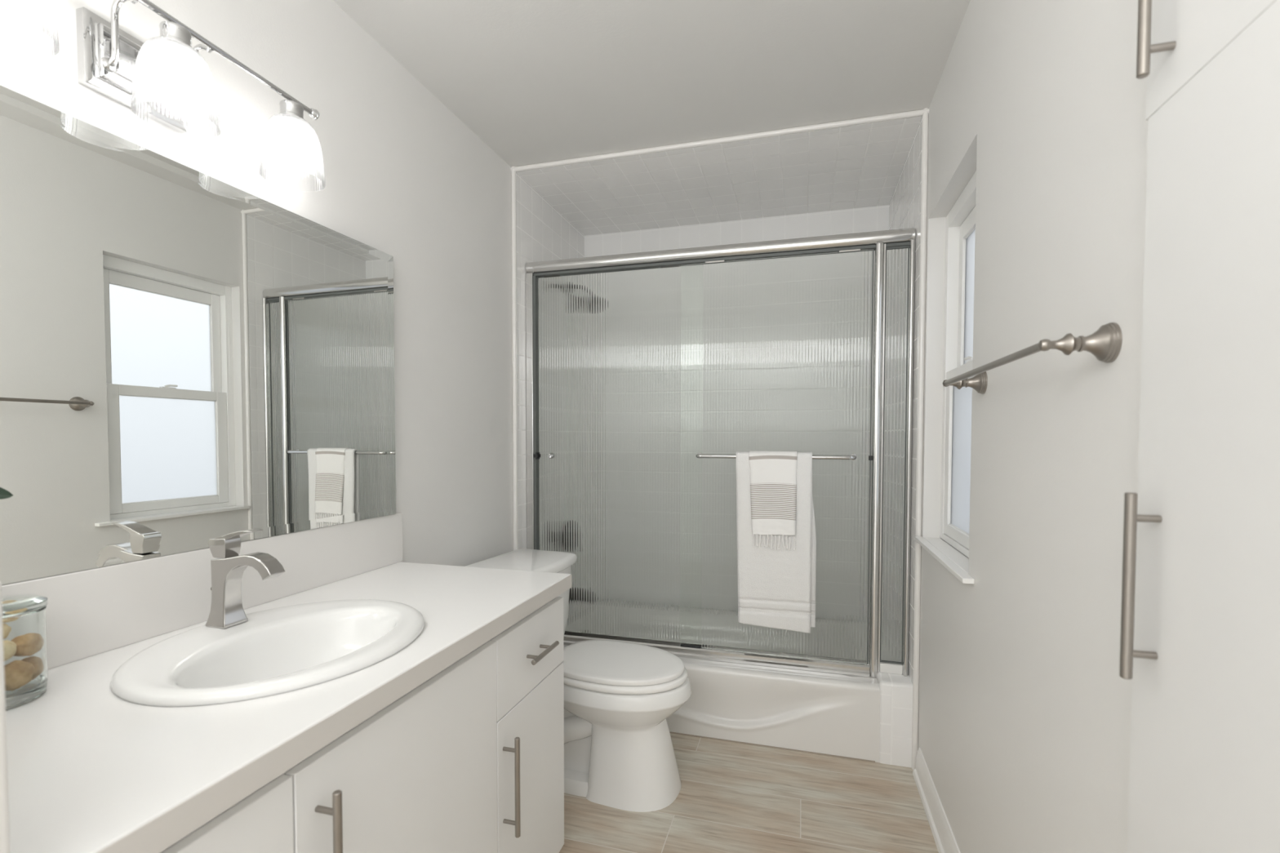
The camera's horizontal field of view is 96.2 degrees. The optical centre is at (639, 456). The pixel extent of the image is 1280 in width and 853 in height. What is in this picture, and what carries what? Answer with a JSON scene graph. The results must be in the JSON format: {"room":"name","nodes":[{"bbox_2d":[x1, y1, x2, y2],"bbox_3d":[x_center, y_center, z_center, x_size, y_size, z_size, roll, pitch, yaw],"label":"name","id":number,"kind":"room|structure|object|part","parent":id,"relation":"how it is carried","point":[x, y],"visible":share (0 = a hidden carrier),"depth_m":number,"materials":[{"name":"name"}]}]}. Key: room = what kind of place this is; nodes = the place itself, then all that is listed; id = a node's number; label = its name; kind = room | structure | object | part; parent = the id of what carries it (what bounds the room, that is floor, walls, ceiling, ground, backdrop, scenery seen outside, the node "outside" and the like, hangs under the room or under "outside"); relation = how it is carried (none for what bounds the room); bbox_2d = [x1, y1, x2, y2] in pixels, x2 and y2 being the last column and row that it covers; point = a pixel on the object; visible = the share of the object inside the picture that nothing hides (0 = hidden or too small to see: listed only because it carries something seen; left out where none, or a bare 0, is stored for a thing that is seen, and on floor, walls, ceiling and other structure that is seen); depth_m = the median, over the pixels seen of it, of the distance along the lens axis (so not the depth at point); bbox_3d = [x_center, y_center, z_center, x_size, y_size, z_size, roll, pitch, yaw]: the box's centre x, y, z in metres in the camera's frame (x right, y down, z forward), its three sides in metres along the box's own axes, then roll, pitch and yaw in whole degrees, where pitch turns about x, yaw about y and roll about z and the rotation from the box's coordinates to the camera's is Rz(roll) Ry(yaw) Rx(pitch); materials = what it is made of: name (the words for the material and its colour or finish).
{"room":"bathroom","nodes":[
{"label":"bathroom","id":0,"kind":"room"},
{"bbox_2d":[0,0,584,566],"bbox_3d":[-0.916,-0.029,1.593,0.140,2.470,4.070,1,2,16],"label":"wall","id":1,"kind":"structure","parent":0,"point":[406,180],"depth_m":1.89,"materials":[{"name":"white paint"}]},
{"bbox_2d":[4,0,325,191],"bbox_3d":[-0.902,-0.738,1.097,0.181,0.196,0.660,1,2,16],"label":"vanity light","id":2,"kind":"object","parent":1,"relation":"attached to","point":[113,63],"visible":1,"depth_m":1.08,"materials":[{"name":"white glass"}]},
{"bbox_3d":[-0.949,-0.700,0.844,0.134,0.138,0.134,1,2,16],"label":"lamp shade","id":3,"kind":"part","parent":2,"relation":"part of","materials":[{"name":"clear glass"}]},
{"bbox_3d":[-0.932,-0.765,1.034,0.075,0.129,0.024,1,2,16],"label":"arm","id":4,"kind":"part","parent":2,"relation":"part of","materials":[{"name":"silver metal"}]},
{"bbox_3d":[-0.879,-0.708,1.091,0.134,0.138,0.134,1,2,16],"label":"lamp shade","id":5,"kind":"part","parent":2,"relation":"part of","materials":[{"name":"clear glass"}]},
{"bbox_3d":[-0.879,-0.753,1.090,0.050,0.040,0.050,1,2,16],"label":"bulb","id":6,"kind":"part","parent":2,"relation":"part of","materials":[{"name":"white glass"}]},
{"bbox_3d":[-0.895,-0.769,1.164,0.075,0.129,0.024,1,2,16],"label":"arm","id":7,"kind":"part","parent":2,"relation":"part of","materials":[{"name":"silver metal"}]},
{"bbox_3d":[-0.810,-0.716,1.339,0.134,0.138,0.134,1,2,16],"label":"lamp shade","id":8,"kind":"part","parent":2,"relation":"part of","materials":[{"name":"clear glass"}]},
{"bbox_3d":[-0.810,-0.761,1.337,0.050,0.040,0.050,1,2,16],"label":"bulb","id":9,"kind":"part","parent":2,"relation":"part of","materials":[{"name":"white glass"}]},
{"bbox_2d":[0,84,395,585],"bbox_3d":[-0.943,-0.205,1.245,0.006,0.808,1.176,1,2,17],"label":"wall mirror","id":10,"kind":"object","parent":1,"relation":"attached to","point":[189,357],"visible":0.94,"depth_m":1.17,"materials":[{"name":"white mirror"}]},
{"bbox_2d":[1,512,402,669],"bbox_3d":[-0.950,0.279,1.263,0.018,0.158,1.256,1,2,16],"label":"backsplash","id":11,"kind":"structure","parent":1,"relation":"attached to","point":[90,612],"depth_m":1.18,"materials":[{"name":"white stone"}]},
{"bbox_2d":[511,166,517,550],"bbox_3d":[-0.567,-0.060,2.607,0.021,2.469,0.021,1,2,16],"label":"trim","id":12,"kind":"structure","parent":1,"relation":"attached to","point":[513,171],"depth_m":2.59,"materials":[{"name":"white wood"}]},
{"bbox_2d":[510,108,928,171],"bbox_3d":[0.242,-1.276,2.341,1.700,0.021,0.021,1,2,16],"label":"trim","id":13,"kind":"structure","parent":1,"relation":"attached to","point":[920,112],"depth_m":2.30,"materials":[{"name":"white wood"}]},
{"bbox_2d":[333,0,970,235],"bbox_3d":[-0.065,-1.273,1.252,1.940,0.080,4.190,1,2,16],"label":"ceiling","id":14,"kind":"structure","parent":0,"point":[536,81],"depth_m":2.00,"materials":[{"name":"white paint"}]},
{"bbox_2d":[584,204,888,613],"bbox_3d":[0.486,-0.069,3.249,1.660,2.450,0.120,1,2,16],"label":"wall","id":15,"kind":"structure","parent":0,"point":[870,219],"depth_m":3.13,"materials":[{"name":"tile"}]},
{"bbox_2d":[559,733,938,852],"bbox_3d":[-0.068,1.246,1.331,1.940,0.060,4.190,1,2,16],"label":"floor","id":16,"kind":"structure","parent":0,"point":[732,797],"depth_m":1.94,"materials":[{"name":"brown wood"}]},
{"bbox_2d":[160,596,564,852],"bbox_3d":[-0.656,0.811,1.189,0.632,0.816,1.231,1,2,16],"label":"vanity cabinet","id":17,"kind":"object","parent":16,"relation":"on","point":[470,759],"visible":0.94,"depth_m":1.14,"materials":[{"name":"white paint"}]},
{"bbox_3d":[-0.528,0.818,0.666,0.018,0.745,0.294,1,2,16],"label":"door","id":18,"kind":"part","parent":17,"relation":"part of","materials":[{"name":"white paint"}]},
{"bbox_2d":[0,512,571,852],"bbox_3d":[-0.667,0.242,1.171,0.612,0.320,1.277,1,2,16],"label":"countertop","id":19,"kind":"structure","parent":17,"relation":"on","point":[85,767],"depth_m":0.90,"materials":[{"name":"white"}]},
{"bbox_2d":[0,487,13,499],"bbox_3d":[-0.997,0.190,0.772,0.094,0.365,0.229,0,2,-8],"label":"plant","id":20,"kind":"object","parent":19,"relation":"on","point":[4,494],"visible":1,"depth_m":0.88,"materials":[{"name":"green plant"}]},
{"bbox_2d":[1,590,48,709],"bbox_3d":[-0.973,0.280,0.861,0.121,0.179,0.121,1,2,16],"label":"glass jar","id":21,"kind":"object","parent":19,"relation":"on","point":[24,635],"visible":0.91,"depth_m":0.86,"materials":[{"name":"clear glass"}]},
{"bbox_3d":[-0.973,0.212,0.859,0.121,0.043,0.121,1,2,16],"label":"jar lid","id":22,"kind":"part","parent":21,"relation":"part of","materials":[{"name":"clear glass"}]},
{"bbox_2d":[205,528,284,629],"bbox_3d":[-0.801,0.245,1.162,0.174,0.198,0.053,1,2,16],"label":"faucet","id":23,"kind":"object","parent":19,"relation":"on","point":[227,611],"visible":1,"depth_m":1.16,"materials":[{"name":"grey metal"}]},
{"bbox_3d":[-0.818,0.175,1.165,0.109,0.058,0.034,1,2,16],"label":"lever handle","id":24,"kind":"part","parent":23,"relation":"part of","materials":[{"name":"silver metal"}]},
{"bbox_2d":[110,599,424,706],"bbox_3d":[-0.677,0.423,1.114,0.464,0.156,0.530,1,2,16],"label":"sink","id":25,"kind":"object","parent":19,"relation":"in","point":[284,649],"visible":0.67,"depth_m":1.10,"materials":[{"name":"white glazed ceramic"}]},
{"bbox_3d":[-0.449,0.599,0.831,0.043,0.238,0.012,1,2,16],"label":"handle","id":26,"kind":"part","parent":17,"relation":"part of","materials":[{"name":"silver metal"}]},
{"bbox_3d":[-0.413,0.805,1.074,0.018,0.745,0.546,1,2,16],"label":"door","id":27,"kind":"part","parent":17,"relation":"part of","materials":[{"name":"white paint"}]},
{"bbox_3d":[-0.303,0.778,1.356,0.043,0.236,0.012,1,2,16],"label":"handle","id":28,"kind":"part","parent":17,"relation":"part of","materials":[{"name":"silver metal"}]},
{"bbox_3d":[-0.286,0.514,1.515,0.018,0.190,0.384,1,2,16],"label":"drawer","id":29,"kind":"part","parent":17,"relation":"part of","materials":[{"name":"white paint"}]},
{"bbox_3d":[-0.286,0.888,1.527,0.018,0.552,0.384,1,2,16],"label":"door","id":30,"kind":"part","parent":17,"relation":"part of","materials":[{"name":"white paint"}]},
{"bbox_3d":[-0.260,0.511,1.504,0.041,0.012,0.146,1,2,16],"label":"handle","id":31,"kind":"part","parent":17,"relation":"part of","materials":[{"name":"silver metal"}]},
{"bbox_2d":[464,548,691,812],"bbox_3d":[-0.219,0.797,2.185,0.855,0.782,0.477,1,2,16],"label":"toilet","id":32,"kind":"object","parent":16,"relation":"on","point":[620,697],"visible":0.63,"depth_m":1.99,"materials":[{"name":"white glazed ceramic"},{"name":"white plastic"}]},
{"bbox_3d":[-0.460,0.423,2.239,0.319,0.038,0.458,1,2,21],"label":"tank lid","id":33,"kind":"part","parent":32,"relation":"part of","materials":[{"name":"white ceramic"}]},
{"bbox_3d":[-0.463,0.612,2.247,0.282,0.339,0.428,1,2,21],"label":"tank","id":34,"kind":"part","parent":32,"relation":"part of","materials":[{"name":"white ceramic"}]},
{"bbox_3d":[-0.078,0.749,2.103,0.489,0.022,0.364,1,2,16],"label":"lid","id":35,"kind":"part","parent":32,"relation":"part of","materials":[{"name":"white plastic"}]},
{"bbox_3d":[-0.070,0.775,2.102,0.496,0.025,0.377,1,2,16],"label":"seat","id":36,"kind":"part","parent":32,"relation":"part of","materials":[{"name":"white plastic"}]},
{"bbox_2d":[563,644,880,762],"bbox_3d":[0.298,1.019,2.827,1.547,0.300,0.822,1,2,16],"label":"bathtub","id":37,"kind":"object","parent":16,"relation":"on","point":[836,715],"visible":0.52,"depth_m":2.33,"materials":[{"name":"white ceramic"}]},
{"bbox_2d":[525,227,915,677],"bbox_3d":[0.265,-0.009,2.465,1.658,1.778,0.120,1,2,16],"label":"shower door","id":38,"kind":"structure","parent":37,"relation":"on","point":[645,387],"depth_m":2.46,"materials":[{"name":"clear glass"}]},
{"bbox_3d":[-0.416,-0.004,2.688,0.028,0.028,0.022,1,2,16],"label":"finger knob","id":39,"kind":"part","parent":38,"relation":"part of","materials":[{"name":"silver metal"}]},
{"bbox_3d":[-0.102,-0.004,2.612,0.778,1.658,0.006,1,2,16],"label":"sliding panel","id":40,"kind":"part","parent":38,"relation":"part of","materials":[{"name":"clear glass"}]},
{"bbox_3d":[0.274,-0.872,2.467,1.652,0.054,0.060,1,2,16],"label":"header rail","id":41,"kind":"part","parent":38,"relation":"part of","materials":[{"name":"silver metal"}]},
{"bbox_2d":[736,451,816,633],"bbox_3d":[0.550,0.343,2.337,0.319,0.724,0.052,1,2,16],"label":"bath towel","id":42,"kind":"object","parent":38,"relation":"hanging from","point":[776,588],"visible":0.73,"depth_m":2.32,"materials":[{"name":"white fabric"}]},
{"bbox_2d":[748,450,797,550],"bbox_3d":[0.538,0.175,2.331,0.190,0.396,0.068,1,2,16],"label":"hand towel","id":43,"kind":"object","parent":42,"relation":"on","point":[773,474],"visible":0.99,"depth_m":2.31,"materials":[{"name":"fabric"}]},
{"bbox_3d":[0.549,0.006,2.408,0.773,1.664,0.006,1,2,16],"label":"sliding panel","id":44,"kind":"part","parent":38,"relation":"part of","materials":[{"name":"clear glass"}]},
{"bbox_3d":[0.946,0.023,2.300,0.032,1.722,0.052,1,2,16],"label":"strike post","id":45,"kind":"part","parent":38,"relation":"part of","materials":[{"name":"silver metal"}]},
{"bbox_3d":[1.008,0.847,2.309,0.085,0.037,0.038,1,2,16],"label":"panel sill","id":46,"kind":"part","parent":38,"relation":"part of","materials":[{"name":"white ceramic"}]},
{"bbox_3d":[1.010,0.003,2.282,0.078,1.640,0.006,1,2,16],"label":"fixed panel","id":47,"kind":"part","parent":38,"relation":"part of","materials":[{"name":"clear glass"}]},
{"bbox_2d":[563,644,878,684],"bbox_3d":[0.299,0.994,2.841,1.540,0.250,0.792,1,2,16],"label":"bathtub rim","id":48,"kind":"object","parent":37,"relation":"in","point":[696,663],"depth_m":2.36,"materials":[{"name":"white ceramic"}]},
{"bbox_2d":[876,671,912,768],"bbox_3d":[1.096,1.017,2.612,0.118,0.320,0.840,1,2,16],"label":"tub ledge","id":49,"kind":"object","parent":16,"relation":"on","point":[895,690],"visible":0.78,"depth_m":2.21,"materials":[{"name":"tile"}]},
{"bbox_2d":[888,0,1148,852],"bbox_3d":[0.835,-0.011,1.100,0.180,2.470,4.070,1,2,16],"label":"wall","id":50,"kind":"structure","parent":0,"point":[1024,704],"depth_m":1.11,"materials":[{"name":"white paint"}]},
{"bbox_2d":[911,107,928,769],"bbox_3d":[1.049,-0.044,2.152,0.021,2.469,0.021,1,2,16],"label":"trim","id":51,"kind":"structure","parent":50,"relation":"attached to","point":[926,115],"depth_m":2.14,"materials":[{"name":"white tile"}]},
{"bbox_2d":[912,747,960,852],"bbox_3d":[0.846,1.159,1.481,0.024,0.106,1.390,1,2,16],"label":"baseboard","id":52,"kind":"structure","parent":50,"relation":"attached to","point":[945,842],"depth_m":1.86,"materials":[{"name":"white wood"}]},
{"bbox_2d":[914,170,976,584],"bbox_3d":[1.022,-0.268,1.786,0.178,1.183,0.678,1,2,16],"label":"window","id":53,"kind":"structure","parent":50,"relation":"in","point":[960,234],"depth_m":1.98,"materials":[{"name":"white plastic"}]},
{"bbox_3d":[0.977,0.315,1.817,0.085,0.014,0.678,1,2,16],"label":"sill","id":54,"kind":"part","parent":53,"relation":"part of","materials":[{"name":"white"}]},
{"bbox_3d":[1.069,-0.276,1.796,0.093,1.169,0.608,1,2,16],"label":"frame","id":55,"kind":"part","parent":53,"relation":"part of","materials":[{"name":"white plastic"}]},
{"bbox_3d":[1.040,-0.005,1.810,0.026,0.582,0.542,1,2,16],"label":"sash","id":56,"kind":"part","parent":53,"relation":"part of","materials":[{"name":"white plastic"}]},
{"bbox_3d":[1.040,-0.002,1.810,0.006,0.496,0.438,1,2,16],"label":"pane","id":57,"kind":"part","parent":53,"relation":"part of","materials":[{"name":"clear glass"}]},
{"bbox_3d":[1.073,-0.531,1.785,0.025,0.556,0.542,1,2,16],"label":"sash","id":58,"kind":"part","parent":53,"relation":"part of","materials":[{"name":"white plastic"}]},
{"bbox_3d":[1.073,-0.522,1.785,0.006,0.458,0.452,1,2,16],"label":"pane","id":59,"kind":"part","parent":53,"relation":"part of","materials":[{"name":"clear glass"}]},
{"bbox_2d":[942,322,1122,394],"bbox_3d":[0.730,-0.177,1.151,0.094,0.058,0.673,1,2,16],"label":"towel rail","id":60,"kind":"object","parent":50,"relation":"attached to","point":[1104,344],"visible":1,"depth_m":0.85,"materials":[{"name":"silver metal"}]},
{"bbox_3d":[0.813,-0.186,1.447,0.094,0.058,0.058,1,2,16],"label":"post","id":61,"kind":"part","parent":60,"relation":"part of","materials":[{"name":"silver metal"}]},
{"bbox_3d":[0.646,-0.168,0.855,0.094,0.058,0.058,1,2,16],"label":"post","id":62,"kind":"part","parent":60,"relation":"part of","materials":[{"name":"silver metal"}]},
{"bbox_2d":[1119,0,1279,852],"bbox_3d":[0.646,0.011,0.504,0.211,2.262,0.459,1,2,16],"label":"linen cabinet","id":63,"kind":"object","parent":50,"relation":"attached to","point":[1200,640],"visible":1,"depth_m":0.61,"materials":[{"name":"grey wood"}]},
{"bbox_3d":[0.608,0.158,0.699,0.036,0.228,0.012,1,2,16],"label":"handle","id":64,"kind":"part","parent":63,"relation":"part of","materials":[{"name":"silver metal"}]},
{"bbox_3d":[0.609,-0.565,0.676,0.036,0.227,0.012,1,2,16],"label":"handle","id":65,"kind":"part","parent":63,"relation":"part of","materials":[{"name":"silver metal"}]},
{"bbox_3d":[0.589,-0.770,0.495,0.019,0.700,0.459,1,2,16],"label":"door","id":66,"kind":"part","parent":63,"relation":"part of","materials":[{"name":"white paint"}]}
]}

